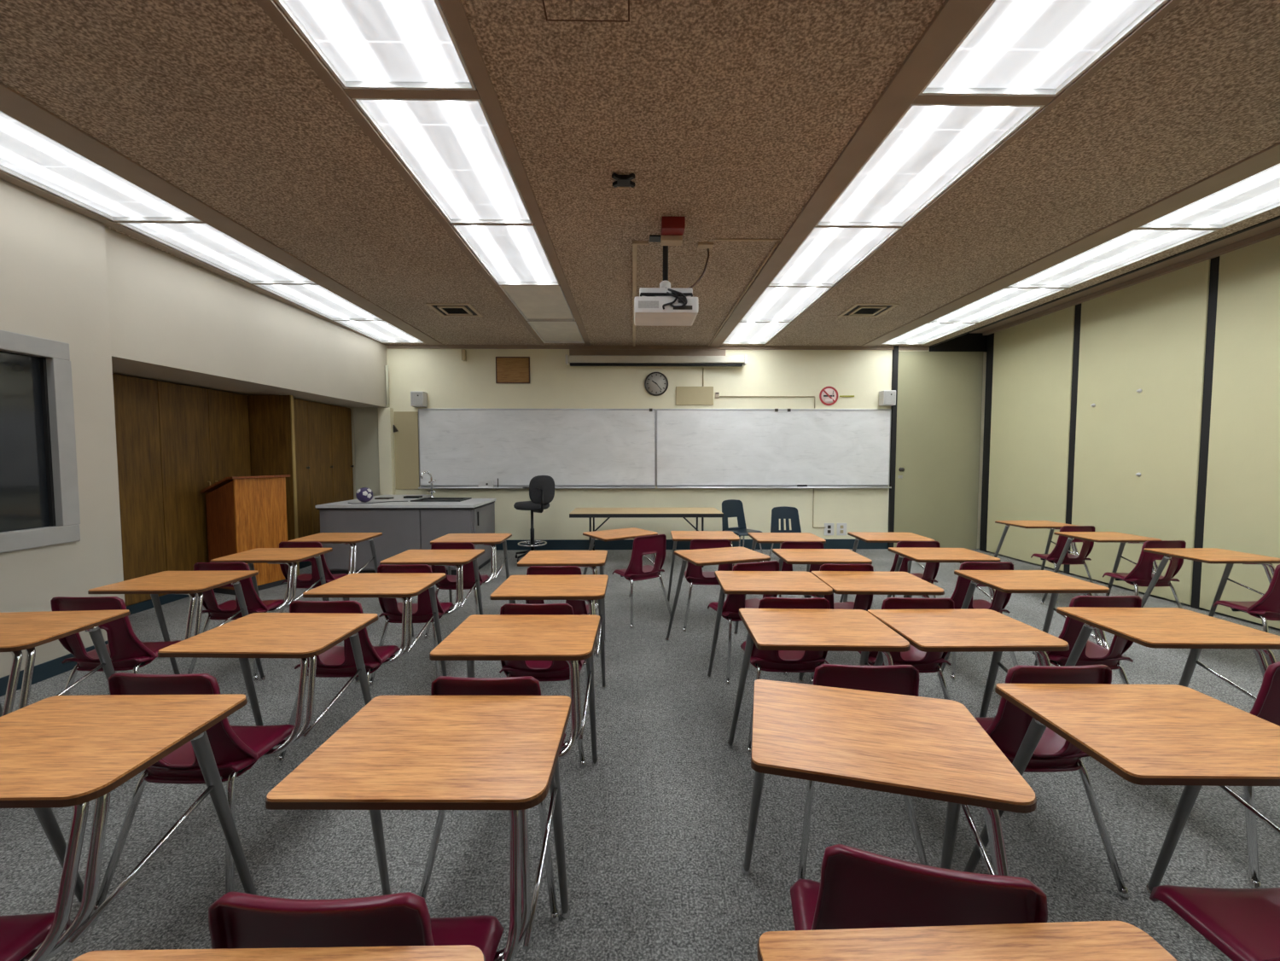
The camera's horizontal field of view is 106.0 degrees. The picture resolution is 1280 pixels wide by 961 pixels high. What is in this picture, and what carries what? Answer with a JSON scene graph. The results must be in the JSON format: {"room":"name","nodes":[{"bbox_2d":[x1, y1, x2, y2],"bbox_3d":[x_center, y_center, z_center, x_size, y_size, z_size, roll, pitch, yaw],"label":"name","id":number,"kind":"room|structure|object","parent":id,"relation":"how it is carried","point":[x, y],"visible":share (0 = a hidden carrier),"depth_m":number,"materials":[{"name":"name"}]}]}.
{"room":"classroom","nodes":[
{"label":"classroom","id":0,"kind":"room"},
{"bbox_2d":[0,178,124,677],"bbox_3d":[-4.061,-0.228,1.068,0.150,3.350,5.270,0,3,-1],"label":"wall","id":1,"kind":"structure","parent":0,"point":[54,273],"depth_m":3.41,"materials":[{"name":"beige paint"}]},
{"bbox_2d":[0,329,80,552],"bbox_3d":[-4.038,-0.209,2.308,0.130,1.390,2.205,0,3,-1],"label":"window","id":2,"kind":"structure","parent":1,"relation":"in","point":[39,500],"depth_m":3.23,"materials":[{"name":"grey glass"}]},
{"bbox_2d":[0,640,108,696],"bbox_3d":[-3.979,1.387,1.146,0.014,0.115,5.265,0,3,-1],"label":"baseboard","id":3,"kind":"structure","parent":1,"relation":"attached to","point":[49,669],"depth_m":3.25,"materials":[{"name":"teal plastic"}]},
{"bbox_2d":[104,226,387,407],"bbox_3d":[-4.565,-0.452,5.590,1.230,3.350,4.100,0,3,-1],"label":"wall","id":4,"kind":"structure","parent":0,"point":[173,319],"depth_m":4.74,"materials":[{"name":"beige paint"}]},
{"bbox_2d":[0,169,386,345],"bbox_3d":[-3.956,-1.903,2.954,0.095,0.032,9.200,0,3,-1],"label":"trim","id":5,"kind":"structure","parent":4,"relation":"attached to","point":[10,178],"depth_m":3.83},
{"bbox_2d":[378,407,395,494],"bbox_3d":[-3.996,-0.008,7.623,0.195,2.262,0.100,0,3,-1],"label":"wall","id":6,"kind":"structure","parent":0,"point":[386,437],"depth_m":7.56,"materials":[{"name":"yellow paint"}]},
{"bbox_2d":[0,0,1279,346],"bbox_3d":[0.166,-1.962,3.019,9.020,0.120,9.220,0,3,-1],"label":"ceiling","id":7,"kind":"structure","parent":0,"point":[727,117],"depth_m":2.64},
{"bbox_2d":[0,110,203,221],"bbox_3d":[-3.568,-1.921,2.951,0.664,0.054,1.269,0,3,-1],"label":"ceiling light","id":8,"kind":"object","parent":7,"relation":"attached to","point":[27,154],"visible":0.71,"depth_m":3.07,"materials":[{"name":"white plastic"}]},
{"bbox_2d":[117,222,316,284],"bbox_3d":[-3.587,-1.985,4.239,0.664,0.054,1.279,0,3,-1],"label":"ceiling light","id":9,"kind":"object","parent":7,"relation":"attached to","point":[202,241],"visible":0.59,"depth_m":4.15,"materials":[{"name":"white plastic"}]},
{"bbox_2d":[253,284,382,319],"bbox_3d":[-3.605,-2.050,5.540,0.664,0.054,1.294,0,3,-1],"label":"ceiling light","id":10,"kind":"object","parent":7,"relation":"attached to","point":[317,299],"visible":0.64,"depth_m":5.49,"materials":[{"name":"white plastic"}]},
{"bbox_2d":[274,0,476,90],"bbox_3d":[-1.085,-1.857,1.655,0.624,0.054,1.284,0,3,-1],"label":"ceiling light","id":11,"kind":"object","parent":7,"relation":"attached to","point":[366,44],"visible":0.83,"depth_m":2.06,"materials":[{"name":"white plastic"}]},
{"bbox_2d":[334,320,424,343],"bbox_3d":[-3.623,-2.112,6.798,0.664,0.054,1.194,0,3,-1],"label":"ceiling light","id":12,"kind":"object","parent":7,"relation":"attached to","point":[381,331],"visible":0.64,"depth_m":6.79,"materials":[{"name":"white plastic"}]},
{"bbox_2d":[351,98,533,224],"bbox_3d":[-1.104,-1.923,2.986,0.624,0.054,1.269,0,3,-1],"label":"ceiling light","id":13,"kind":"object","parent":7,"relation":"attached to","point":[452,148],"visible":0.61,"depth_m":2.83,"materials":[{"name":"white plastic"}]},
{"bbox_2d":[424,302,482,316],"bbox_3d":[-2.203,-2.028,5.756,0.500,0.017,0.500,0,3,-1],"label":"ceiling vent","id":14,"kind":"object","parent":7,"relation":"in","point":[443,309],"visible":1,"depth_m":5.71,"materials":[{"name":"metal"}]},
{"bbox_2d":[451,224,559,285],"bbox_3d":[-1.122,-1.987,4.274,0.624,0.054,1.279,0,3,-1],"label":"ceiling light","id":15,"kind":"object","parent":7,"relation":"attached to","point":[511,254],"visible":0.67,"depth_m":4.19,"materials":[{"name":"white plastic"}]},
{"bbox_2d":[499,285,575,320],"bbox_3d":[-1.140,-2.051,5.575,0.624,0.054,1.294,0,3,-1],"label":"ceiling panel","id":16,"kind":"object","parent":7,"relation":"attached to","point":[534,303],"visible":0.71,"depth_m":5.55,"materials":[{"name":"beige plastic"}]},
{"bbox_2d":[527,321,584,343],"bbox_3d":[-1.158,-2.114,6.833,0.624,0.054,1.194,0,3,-1],"label":"ceiling light","id":17,"kind":"object","parent":7,"relation":"attached to","point":[549,332],"visible":0.74,"depth_m":6.84,"materials":[{"name":"beige plastic"}]},
{"bbox_2d":[541,0,629,22],"bbox_3d":[-0.205,-1.834,1.709,0.336,0.006,0.458,0,3,-1],"label":"access hatch","id":18,"kind":"object","parent":7,"relation":"attached to","point":[555,10],"visible":1,"depth_m":1.89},
{"bbox_2d":[634,234,709,325],"bbox_3d":[0.264,-1.629,3.930,0.621,0.634,0.459,0,3,-1],"label":"projector","id":19,"kind":"object","parent":7,"relation":"hanging from","point":[665,305],"visible":0.91,"depth_m":3.78,"materials":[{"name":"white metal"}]},
{"bbox_2d":[639,287,692,296],"bbox_3d":[0.203,-1.497,3.934,0.420,0.050,0.300,0,3,-1],"label":"tray","id":20,"kind":"object","parent":19,"relation":"on","point":[642,289],"depth_m":3.78,"materials":[{"name":"white plastic"}]},
{"bbox_2d":[660,216,685,245],"bbox_3d":[0.242,-1.871,3.626,0.170,0.120,0.220,0,3,-1],"label":"fire alarm strobe","id":21,"kind":"object","parent":7,"relation":"attached to","point":[672,228],"visible":1,"depth_m":3.56,"materials":[{"name":"red paint"}]},
{"bbox_2d":[343,88,1056,104],"bbox_3d":[0.296,-1.915,2.342,8.380,0.106,0.055,0,3,-1],"label":"trim","id":22,"kind":"structure","parent":7,"relation":"attached to","point":[352,93],"depth_m":2.34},
{"bbox_2d":[721,322,790,343],"bbox_3d":[1.617,-2.116,6.872,0.674,0.054,1.194,0,3,-1],"label":"ceiling light","id":23,"kind":"object","parent":7,"relation":"attached to","point":[743,333],"visible":0.64,"depth_m":6.89,"materials":[{"name":"white plastic"}]},
{"bbox_2d":[739,286,831,321],"bbox_3d":[1.634,-2.053,5.614,0.674,0.054,1.294,0,3,-1],"label":"ceiling light","id":24,"kind":"object","parent":7,"relation":"attached to","point":[775,304],"visible":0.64,"depth_m":5.58,"materials":[{"name":"white plastic"}]},
{"bbox_2d":[768,226,901,286],"bbox_3d":[1.653,-1.989,4.313,0.674,0.054,1.279,0,3,-1],"label":"ceiling light","id":25,"kind":"object","parent":7,"relation":"attached to","point":[826,255],"visible":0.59,"depth_m":4.24,"materials":[{"name":"white plastic"}]},
{"bbox_2d":[837,302,899,317],"bbox_3d":[2.717,-2.029,5.766,0.500,0.017,0.500,0,3,-1],"label":"ceiling vent","id":26,"kind":"object","parent":7,"relation":"in","point":[858,310],"visible":1,"depth_m":5.75,"materials":[{"name":"metal"}]},
{"bbox_2d":[882,323,976,343],"bbox_3d":[4.081,-2.118,6.907,0.674,0.054,1.194,0,3,-1],"label":"ceiling light","id":27,"kind":"object","parent":7,"relation":"attached to","point":[924,334],"visible":0.64,"depth_m":6.94,"materials":[{"name":"white plastic"}]},
{"bbox_2d":[814,104,1045,226],"bbox_3d":[1.671,-1.925,3.025,0.674,0.054,1.269,0,3,-1],"label":"ceiling light","id":28,"kind":"object","parent":7,"relation":"attached to","point":[930,147],"visible":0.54,"depth_m":2.87,"materials":[{"name":"white plastic"}]},
{"bbox_2d":[929,288,1066,322],"bbox_3d":[4.099,-2.055,5.649,0.674,0.054,1.294,0,3,-1],"label":"ceiling light","id":29,"kind":"object","parent":7,"relation":"attached to","point":[1003,300],"visible":0.64,"depth_m":5.62,"materials":[{"name":"white plastic"}]},
{"bbox_2d":[919,0,1168,96],"bbox_3d":[1.690,-1.859,1.694,0.674,0.054,1.284,0,3,-1],"label":"ceiling light","id":30,"kind":"object","parent":7,"relation":"attached to","point":[1015,48],"visible":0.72,"depth_m":2.07,"materials":[{"name":"white plastic"}]},
{"bbox_2d":[1006,229,1218,287],"bbox_3d":[4.117,-1.991,4.348,0.674,0.054,1.279,0,3,-1],"label":"ceiling light","id":31,"kind":"object","parent":7,"relation":"attached to","point":[1131,247],"visible":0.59,"depth_m":4.26,"materials":[{"name":"white plastic"}]},
{"bbox_2d":[1138,162,1279,228],"bbox_3d":[4.136,-1.927,3.060,0.674,0.054,1.269,0,3,-1],"label":"ceiling light","id":32,"kind":"object","parent":7,"relation":"attached to","point":[1255,194],"visible":0.65,"depth_m":3.42,"materials":[{"name":"white plastic"}]},
{"bbox_2d":[0,548,1279,960],"bbox_3d":[0.356,1.394,3.188,11.200,0.100,9.420,0,3,-1],"label":"floor","id":33,"kind":"structure","parent":0,"point":[655,832],"depth_m":1.96,"materials":[{"name":"grey carpet"}]},
{"bbox_2d":[0,609,130,716],"bbox_3d":[-2.788,1.003,2.014,0.656,0.796,0.865,0,3,-5],"label":"student desk","id":34,"kind":"object","parent":33,"relation":"on","point":[19,631],"visible":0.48,"depth_m":2.12,"materials":[{"name":"brown wood"}]},
{"bbox_2d":[0,693,256,960],"bbox_3d":[-1.550,1.044,1.190,0.656,0.796,0.865,0,3,-1],"label":"student desk","id":35,"kind":"object","parent":33,"relation":"on","point":[56,751],"visible":0.95,"depth_m":1.24,"materials":[{"name":"brown wood"}]},
{"bbox_2d":[50,570,266,695],"bbox_3d":[-2.823,0.962,2.844,0.656,0.796,0.865,0,3,-1],"label":"student desk","id":36,"kind":"object","parent":33,"relation":"on","point":[126,651],"visible":0.75,"depth_m":2.71,"materials":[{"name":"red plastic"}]},
{"bbox_2d":[112,373,250,615],"bbox_3d":[-4.896,0.128,4.869,0.207,2.262,2.290,0,3,-1],"label":"wood panel","id":37,"kind":"object","parent":33,"relation":"on","point":[174,441],"visible":0.23,"depth_m":4.94,"materials":[{"name":"brown wood"}]},
{"bbox_2d":[91,612,378,914],"bbox_3d":[-1.576,1.005,1.983,0.656,0.796,0.865,0,3,1],"label":"student desk","id":38,"kind":"object","parent":33,"relation":"on","point":[235,749],"visible":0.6,"depth_m":1.85,"materials":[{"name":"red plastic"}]},
{"bbox_2d":[200,474,290,594],"bbox_3d":[-4.454,0.585,5.494,0.505,1.288,0.620,1,3,17],"label":"lectern","id":39,"kind":"object","parent":33,"relation":"on","point":[244,513],"visible":0.68,"depth_m":5.29,"materials":[{"name":"orange wood"}]},
{"bbox_2d":[187,547,332,680],"bbox_3d":[-2.837,0.923,3.633,0.656,0.796,0.865,0,3,-2],"label":"student desk","id":40,"kind":"object","parent":33,"relation":"on","point":[237,561],"visible":0.7,"depth_m":3.49,"materials":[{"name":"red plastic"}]},
{"bbox_2d":[248,395,299,575],"bbox_3d":[-4.585,0.070,6.047,0.522,2.262,0.044,0,3,-1],"label":"divider","id":41,"kind":"object","parent":33,"relation":"on","point":[271,417],"visible":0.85,"depth_m":6.00,"materials":[{"name":"brown wood"}]},
{"bbox_2d":[71,945,485,960],"bbox_3d":[-0.553,1.083,0.407,0.656,0.796,0.865,0,3,-1],"label":"student desk","id":42,"kind":"object","parent":33,"relation":"on","point":[411,952],"visible":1,"depth_m":0.73,"materials":[{"name":"brown wood"}]},
{"bbox_2d":[247,395,353,569],"bbox_3d":[-4.751,0.030,6.848,0.532,2.262,1.550,0,3,-1],"label":"wood panel","id":43,"kind":"object","parent":33,"relation":"on","point":[322,432],"visible":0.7,"depth_m":6.80,"materials":[{"name":"brown wood"}]},
{"bbox_2d":[279,532,382,612],"bbox_3d":[-2.854,0.884,4.422,0.656,0.796,0.865,0,3,-1],"label":"student desk","id":44,"kind":"object","parent":33,"relation":"on","point":[304,580],"visible":0.59,"depth_m":4.29,"materials":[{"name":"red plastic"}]},
{"bbox_2d":[277,573,447,762],"bbox_3d":[-1.567,0.966,2.775,0.656,0.796,0.865,0,3,0],"label":"student desk","id":45,"kind":"object","parent":33,"relation":"on","point":[337,661],"visible":0.6,"depth_m":2.65,"materials":[{"name":"brown wood"}]},
{"bbox_2d":[208,695,571,960],"bbox_3d":[-0.539,1.044,1.186,0.656,0.796,0.865,0,3,0],"label":"student desk","id":46,"kind":"object","parent":33,"relation":"on","point":[397,752],"visible":0.89,"depth_m":1.11,"materials":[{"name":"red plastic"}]},
{"bbox_2d":[315,471,495,575],"bbox_3d":[-3.036,0.517,6.782,1.940,1.296,1.650,0,3,-1],"label":"cabinet","id":47,"kind":"object","parent":33,"relation":"on","point":[412,524],"depth_m":5.99,"materials":[{"name":"grey laminate"}]},
{"bbox_2d":[315,494,495,507],"bbox_3d":[-3.036,0.280,6.770,1.940,0.034,1.650,0,3,-1],"label":"countertop","id":48,"kind":"structure","parent":47,"relation":"on","point":[472,503],"depth_m":6.10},
{"bbox_2d":[369,549,484,686],"bbox_3d":[-1.570,0.926,3.569,0.656,0.796,0.865,0,3,-1],"label":"student desk","id":49,"kind":"object","parent":33,"relation":"on","point":[410,561],"visible":0.77,"depth_m":3.43,"materials":[{"name":"brown wood"}]},
{"bbox_2d":[424,533,511,639],"bbox_3d":[-1.570,0.886,4.385,0.656,0.796,0.865,0,3,-1],"label":"student desk","id":50,"kind":"object","parent":33,"relation":"on","point":[450,541],"visible":0.68,"depth_m":4.24,"materials":[{"name":"brown wood"}]},
{"bbox_2d":[418,614,600,924],"bbox_3d":[-0.514,1.006,1.959,0.656,0.796,0.865,0,3,0],"label":"student desk","id":51,"kind":"object","parent":33,"relation":"on","point":[571,638],"visible":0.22,"depth_m":1.89,"materials":[{"name":"brown wood"}]},
{"bbox_2d":[513,475,554,562],"bbox_3d":[-1.528,0.534,7.021,0.620,1.237,0.580,0,3,-1],"label":"swivel chair","id":52,"kind":"object","parent":33,"relation":"on","point":[541,488],"visible":0.83,"depth_m":6.80,"materials":[{"name":"grey fabric"}]},
{"bbox_2d":[489,574,608,767],"bbox_3d":[-0.522,0.968,2.731,0.656,0.796,0.865,0,3,-1],"label":"student desk","id":53,"kind":"object","parent":33,"relation":"on","point":[589,588],"visible":0.43,"depth_m":2.61,"materials":[{"name":"brown wood"}]},
{"bbox_2d":[517,550,607,687],"bbox_3d":[-0.579,0.928,3.524,0.656,0.796,0.865,0,3,-1],"label":"student desk","id":54,"kind":"object","parent":33,"relation":"on","point":[540,562],"visible":0.32,"depth_m":3.40,"materials":[{"name":"brown wood"}]},
{"bbox_2d":[582,527,671,628],"bbox_3d":[-0.137,0.872,4.660,0.656,0.796,0.865,-2,3,-34],"label":"student desk","id":55,"kind":"object","parent":33,"relation":"on","point":[645,542],"visible":0.98,"depth_m":4.42,"materials":[{"name":"red plastic"}]},
{"bbox_2d":[569,507,723,567],"bbox_3d":[0.084,0.793,6.819,2.064,0.742,0.754,0,3,-1],"label":"folding table","id":56,"kind":"object","parent":33,"relation":"on","point":[608,513],"visible":0.79,"depth_m":6.54,"materials":[{"name":"brown wood"}]},
{"bbox_2d":[667,530,739,632],"bbox_3d":[0.594,0.878,4.532,0.656,0.796,0.865,0,3,1],"label":"student desk","id":57,"kind":"object","parent":33,"relation":"on","point":[694,574],"visible":0.56,"depth_m":4.21,"materials":[{"name":"brown wood"}]},
{"bbox_2d":[665,546,788,685],"bbox_3d":[0.646,0.924,3.615,0.656,0.796,0.865,-1,3,-18],"label":"student desk","id":58,"kind":"object","parent":33,"relation":"on","point":[747,559],"visible":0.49,"depth_m":3.50,"materials":[{"name":"brown wood"}]},
{"bbox_2d":[721,499,762,553],"bbox_3d":[1.442,0.725,6.889,0.462,0.871,0.505,-1,3,-27],"label":"chair","id":59,"kind":"object","parent":33,"relation":"on","point":[730,508],"visible":0.72,"depth_m":7.05,"materials":[{"name":"teal plastic"}]},
{"bbox_2d":[706,570,832,754],"bbox_3d":[0.769,0.963,2.831,0.656,0.796,0.865,0,3,2],"label":"student desk","id":60,"kind":"object","parent":33,"relation":"on","point":[806,584],"visible":0.7,"depth_m":2.70,"materials":[{"name":"brown wood"}]},
{"bbox_2d":[744,532,826,599],"bbox_3d":[1.346,0.884,4.428,0.656,0.796,0.865,0,3,1],"label":"student desk","id":61,"kind":"object","parent":33,"relation":"on","point":[788,540],"visible":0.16,"depth_m":4.30,"materials":[{"name":"brown wood"}]},
{"bbox_2d":[768,506,810,566],"bbox_3d":[2.028,0.776,6.553,0.462,0.801,0.505,0,3,-1],"label":"chair","id":62,"kind":"object","parent":33,"relation":"on","point":[782,512],"visible":0.56,"depth_m":6.73,"materials":[{"name":"teal plastic"}]},
{"bbox_2d":[772,548,873,683],"bbox_3d":[1.356,0.925,3.590,0.656,0.796,0.865,0,3,1],"label":"student desk","id":63,"kind":"object","parent":33,"relation":"on","point":[831,559],"visible":0.4,"depth_m":3.46,"materials":[{"name":"brown wood"}]},
{"bbox_2d":[727,608,928,879],"bbox_3d":[0.767,1.002,2.049,0.656,0.796,0.865,0,3,2],"label":"student desk","id":64,"kind":"object","parent":33,"relation":"on","point":[770,629],"visible":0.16,"depth_m":1.96,"materials":[{"name":"brown wood"}]},
{"bbox_2d":[802,570,954,699],"bbox_3d":[1.396,0.963,2.828,0.656,0.796,0.865,0,3,2],"label":"student desk","id":65,"kind":"object","parent":33,"relation":"on","point":[908,584],"visible":0.43,"depth_m":2.70,"materials":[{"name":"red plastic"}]},
{"bbox_2d":[839,531,940,602],"bbox_3d":[2.337,0.882,4.455,0.656,0.796,0.865,0,3,2],"label":"student desk","id":66,"kind":"object","parent":33,"relation":"on","point":[903,539],"visible":0.47,"depth_m":4.32,"materials":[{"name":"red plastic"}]},
{"bbox_2d":[741,679,1047,930],"bbox_3d":[0.584,1.042,1.241,0.656,0.796,0.865,1,3,14],"label":"student desk","id":67,"kind":"object","parent":33,"relation":"on","point":[933,748],"visible":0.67,"depth_m":1.15,"materials":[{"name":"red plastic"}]},
{"bbox_2d":[886,546,1018,680],"bbox_3d":[2.325,0.922,3.647,0.656,0.796,0.865,0,3,1],"label":"student desk","id":68,"kind":"object","parent":33,"relation":"on","point":[970,560],"visible":0.48,"depth_m":3.45,"materials":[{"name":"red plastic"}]},
{"bbox_2d":[756,920,1177,960],"bbox_3d":[0.483,1.081,0.442,0.656,0.796,0.865,0,3,-2],"label":"student desk","id":69,"kind":"object","parent":33,"relation":"on","point":[1092,940],"visible":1,"depth_m":0.74,"materials":[{"name":"brown wood"}]},
{"bbox_2d":[866,608,1128,898],"bbox_3d":[1.406,1.002,2.043,0.656,0.796,0.865,0,3,-1],"label":"student desk","id":70,"kind":"object","parent":33,"relation":"on","point":[968,630],"visible":0.57,"depth_m":1.91,"materials":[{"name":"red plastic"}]},
{"bbox_2d":[936,570,1141,684],"bbox_3d":[2.360,0.961,2.860,0.656,0.796,0.865,0,3,0],"label":"student desk","id":71,"kind":"object","parent":33,"relation":"on","point":[1007,581],"visible":0.57,"depth_m":2.73,"materials":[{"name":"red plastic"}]},
{"bbox_2d":[994,520,1098,604],"bbox_3d":[4.448,0.839,5.325,0.656,0.796,0.865,0,3,-1],"label":"student desk","id":72,"kind":"object","parent":33,"relation":"on","point":[1077,558],"visible":0.87,"depth_m":5.03,"materials":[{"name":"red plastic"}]},
{"bbox_2d":[1040,531,1186,608],"bbox_3d":[4.410,0.881,4.475,0.656,0.796,0.865,0,3,-1],"label":"student desk","id":73,"kind":"object","parent":33,"relation":"on","point":[1141,575],"visible":0.79,"depth_m":4.18,"materials":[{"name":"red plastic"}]},
{"bbox_2d":[963,683,1279,960],"bbox_3d":[1.454,1.040,1.262,0.656,0.796,0.865,0,3,1],"label":"student desk","id":74,"kind":"object","parent":33,"relation":"on","point":[1144,734],"visible":0.95,"depth_m":1.28,"materials":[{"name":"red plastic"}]},
{"bbox_2d":[979,234,1279,628],"bbox_3d":[5.535,-0.378,3.123,0.123,3.445,9.079,0,3,-1],"label":"wall","id":75,"kind":"structure","parent":33,"relation":"on","point":[1150,408],"depth_m":5.14,"materials":[{"name":"beige paint"}]},
{"bbox_2d":[983,226,1279,335],"bbox_3d":[5.531,-2.076,3.030,0.170,0.047,9.100,0,3,-1],"label":"trim","id":76,"kind":"structure","parent":75,"relation":"attached to","point":[1274,232],"depth_m":5.10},
{"bbox_2d":[1056,606,1279,888],"bbox_3d":[2.350,1.000,2.070,0.656,0.796,0.865,0,3,1],"label":"student desk","id":77,"kind":"object","parent":33,"relation":"on","point":[1150,627],"visible":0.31,"depth_m":2.05,"materials":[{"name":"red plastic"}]},
{"bbox_2d":[1141,547,1279,632],"bbox_3d":[4.402,0.924,3.616,0.656,0.796,0.865,0,3,-1],"label":"student desk","id":78,"kind":"object","parent":33,"relation":"on","point":[1268,607],"visible":0.87,"depth_m":3.56,"materials":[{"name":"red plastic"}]},
{"bbox_2d":[347,346,986,548],"bbox_3d":[0.290,-0.686,7.776,11.200,3.600,0.150,0,3,-1],"label":"wall","id":79,"kind":"structure","parent":0,"point":[449,381],"depth_m":7.69,"materials":[{"name":"yellow paint"}]},
{"bbox_2d":[0,81,443,345],"bbox_3d":[-3.116,-1.903,2.966,0.225,0.032,9.200,0,3,-1],"label":"ceiling beam","id":80,"kind":"structure","parent":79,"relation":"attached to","point":[14,104],"depth_m":3.15,"materials":[{"name":"wood"}]},
{"bbox_2d":[353,407,379,499],"bbox_3d":[-4.306,-0.016,7.653,0.405,2.275,0.030,0,3,-1],"label":"wall","id":81,"kind":"structure","parent":79,"relation":"attached to","point":[365,419],"depth_m":7.61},
{"bbox_2d":[256,0,545,345],"bbox_3d":[-1.454,-1.904,2.989,0.060,0.032,9.200,0,3,-1],"label":"trim","id":82,"kind":"structure","parent":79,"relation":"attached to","point":[270,8],"depth_m":2.53,"materials":[{"name":"wood"}]},
{"bbox_2d":[393,411,419,488],"bbox_3d":[-3.696,-0.474,7.644,0.375,1.230,0.019,0,3,-1],"label":"board","id":83,"kind":"object","parent":79,"relation":"attached to","point":[406,440],"visible":0.97,"depth_m":7.63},
{"bbox_2d":[495,356,529,383],"bbox_3d":[-2.001,-1.738,7.598,0.530,0.410,0.034,0,3,-1],"label":"wall plaque","id":84,"kind":"object","parent":79,"relation":"attached to","point":[509,369],"visible":1,"depth_m":7.59,"materials":[{"name":"brown wood"}]},
{"bbox_2d":[439,0,591,345],"bbox_3d":[-0.744,-1.905,2.999,0.080,0.032,9.200,0,3,-1],"label":"trim","id":85,"kind":"structure","parent":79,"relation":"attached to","point":[455,13],"depth_m":2.52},
{"bbox_2d":[418,408,656,488],"bbox_3d":[-1.622,-0.504,7.624,3.752,1.261,0.114,0,3,-1],"label":"whiteboard","id":86,"kind":"object","parent":79,"relation":"attached to","point":[460,448],"visible":0.94,"depth_m":7.66,"materials":[{"name":"ceramic"}]},
{"bbox_2d":[418,485,655,488],"bbox_3d":[-1.622,0.108,7.654,3.732,0.034,0.114,0,3,-1],"label":"tray","id":87,"kind":"object","parent":86,"relation":"on","point":[421,486],"depth_m":7.63,"materials":[{"name":"metal"}]},
{"bbox_2d":[569,349,725,355],"bbox_3d":[0.121,-2.009,7.607,2.460,0.110,0.049,0,3,-1],"label":"header board","id":88,"kind":"object","parent":79,"relation":"attached to","point":[572,352],"visible":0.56,"depth_m":7.58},
{"bbox_2d":[565,354,746,366],"bbox_3d":[0.252,-1.868,7.541,2.800,0.165,0.199,0,3,-1],"label":"projection screen","id":89,"kind":"object","parent":79,"relation":"attached to","point":[574,360],"visible":1,"depth_m":7.46,"materials":[{"name":"white metal"}]},
{"bbox_2d":[644,372,668,395],"bbox_3d":[0.258,-1.531,7.634,0.380,0.380,0.046,0,3,-1],"label":"wall clock","id":90,"kind":"object","parent":79,"relation":"attached to","point":[655,383],"visible":1,"depth_m":7.62,"materials":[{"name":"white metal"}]},
{"bbox_2d":[386,344,928,349],"bbox_3d":[0.316,-2.102,7.615,8.550,0.055,0.030,0,3,-1],"label":"trim","id":91,"kind":"structure","parent":79,"relation":"attached to","point":[445,346],"depth_m":7.60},
{"bbox_2d":[495,539,887,550],"bbox_3d":[0.061,1.034,7.774,7.920,0.165,0.016,0,3,-1],"label":"baseboard","id":92,"kind":"structure","parent":79,"relation":"attached to","point":[551,544],"depth_m":7.76,"materials":[{"name":"teal plastic"}]},
{"bbox_2d":[675,386,713,405],"bbox_3d":[0.868,-1.346,7.665,0.595,0.290,0.019,0,3,-1],"label":"wall plate","id":93,"kind":"object","parent":79,"relation":"attached to","point":[684,395],"visible":1,"depth_m":7.66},
{"bbox_2d":[656,408,891,488],"bbox_3d":[2.138,-0.507,7.677,3.757,1.261,0.114,0,3,-1],"label":"whiteboard","id":94,"kind":"object","parent":79,"relation":"attached to","point":[696,448],"visible":1,"depth_m":7.71,"materials":[{"name":"ceramic"}]},
{"bbox_2d":[657,485,891,488],"bbox_3d":[2.138,0.106,7.708,3.737,0.034,0.114,0,3,-1],"label":"tray","id":95,"kind":"object","parent":94,"relation":"on","point":[658,486],"depth_m":7.67,"materials":[{"name":"metal"}]},
{"bbox_2d":[709,0,993,346],"bbox_3d":[1.241,-1.903,3.027,0.170,0.038,9.200,0,3,-1],"label":"ceiling beam","id":96,"kind":"structure","parent":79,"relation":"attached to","point":[954,19],"depth_m":2.52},
{"bbox_2d":[887,345,898,548],"bbox_3d":[4.061,-0.509,7.738,0.070,3.250,0.050,0,3,-1],"label":"trim","id":97,"kind":"structure","parent":79,"relation":"attached to","point":[895,352],"depth_m":7.72,"materials":[{"name":"black metal"}]},
{"bbox_2d":[893,351,983,549],"bbox_3d":[4.781,-0.465,7.716,1.360,3.165,0.115,0,3,-1],"label":"door","id":98,"kind":"structure","parent":79,"relation":"in","point":[939,401],"depth_m":7.72,"materials":[{"name":"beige paint"}]},
{"bbox_2d":[929,332,987,351],"bbox_3d":[5.076,-2.197,7.663,0.930,0.290,0.060,0,3,-1],"label":"trim","id":99,"kind":"structure","parent":79,"relation":"attached to","point":[970,341],"depth_m":7.64,"materials":[{"name":"black rubber"}]},
{"bbox_2d":[763,0,1182,346],"bbox_3d":[2.036,-1.908,3.038,0.040,0.030,9.200,0,3,-1],"label":"trim","id":100,"kind":"structure","parent":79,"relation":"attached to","point":[1170,4],"depth_m":2.53,"materials":[{"name":"wood"}]},
{"bbox_2d":[860,141,1279,347],"bbox_3d":[3.673,-1.907,3.062,0.235,0.034,9.200,0,3,-1],"label":"ceiling beam","id":101,"kind":"structure","parent":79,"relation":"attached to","point":[1269,157],"depth_m":3.69,"materials":[{"name":"wood"}]},
{"bbox_2d":[928,215,1279,347],"bbox_3d":[4.673,-1.999,3.081,0.035,0.212,9.220,0,3,-1],"label":"trim","id":102,"kind":"structure","parent":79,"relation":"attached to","point":[1277,217],"depth_m":4.52,"materials":[{"name":"brown wood"}]},
{"bbox_2d":[971,218,1279,332],"bbox_3d":[5.265,-2.165,3.082,1.180,0.120,9.220,0,3,-1],"label":"ceiling","id":103,"kind":"structure","parent":0,"point":[1276,224],"depth_m":5.03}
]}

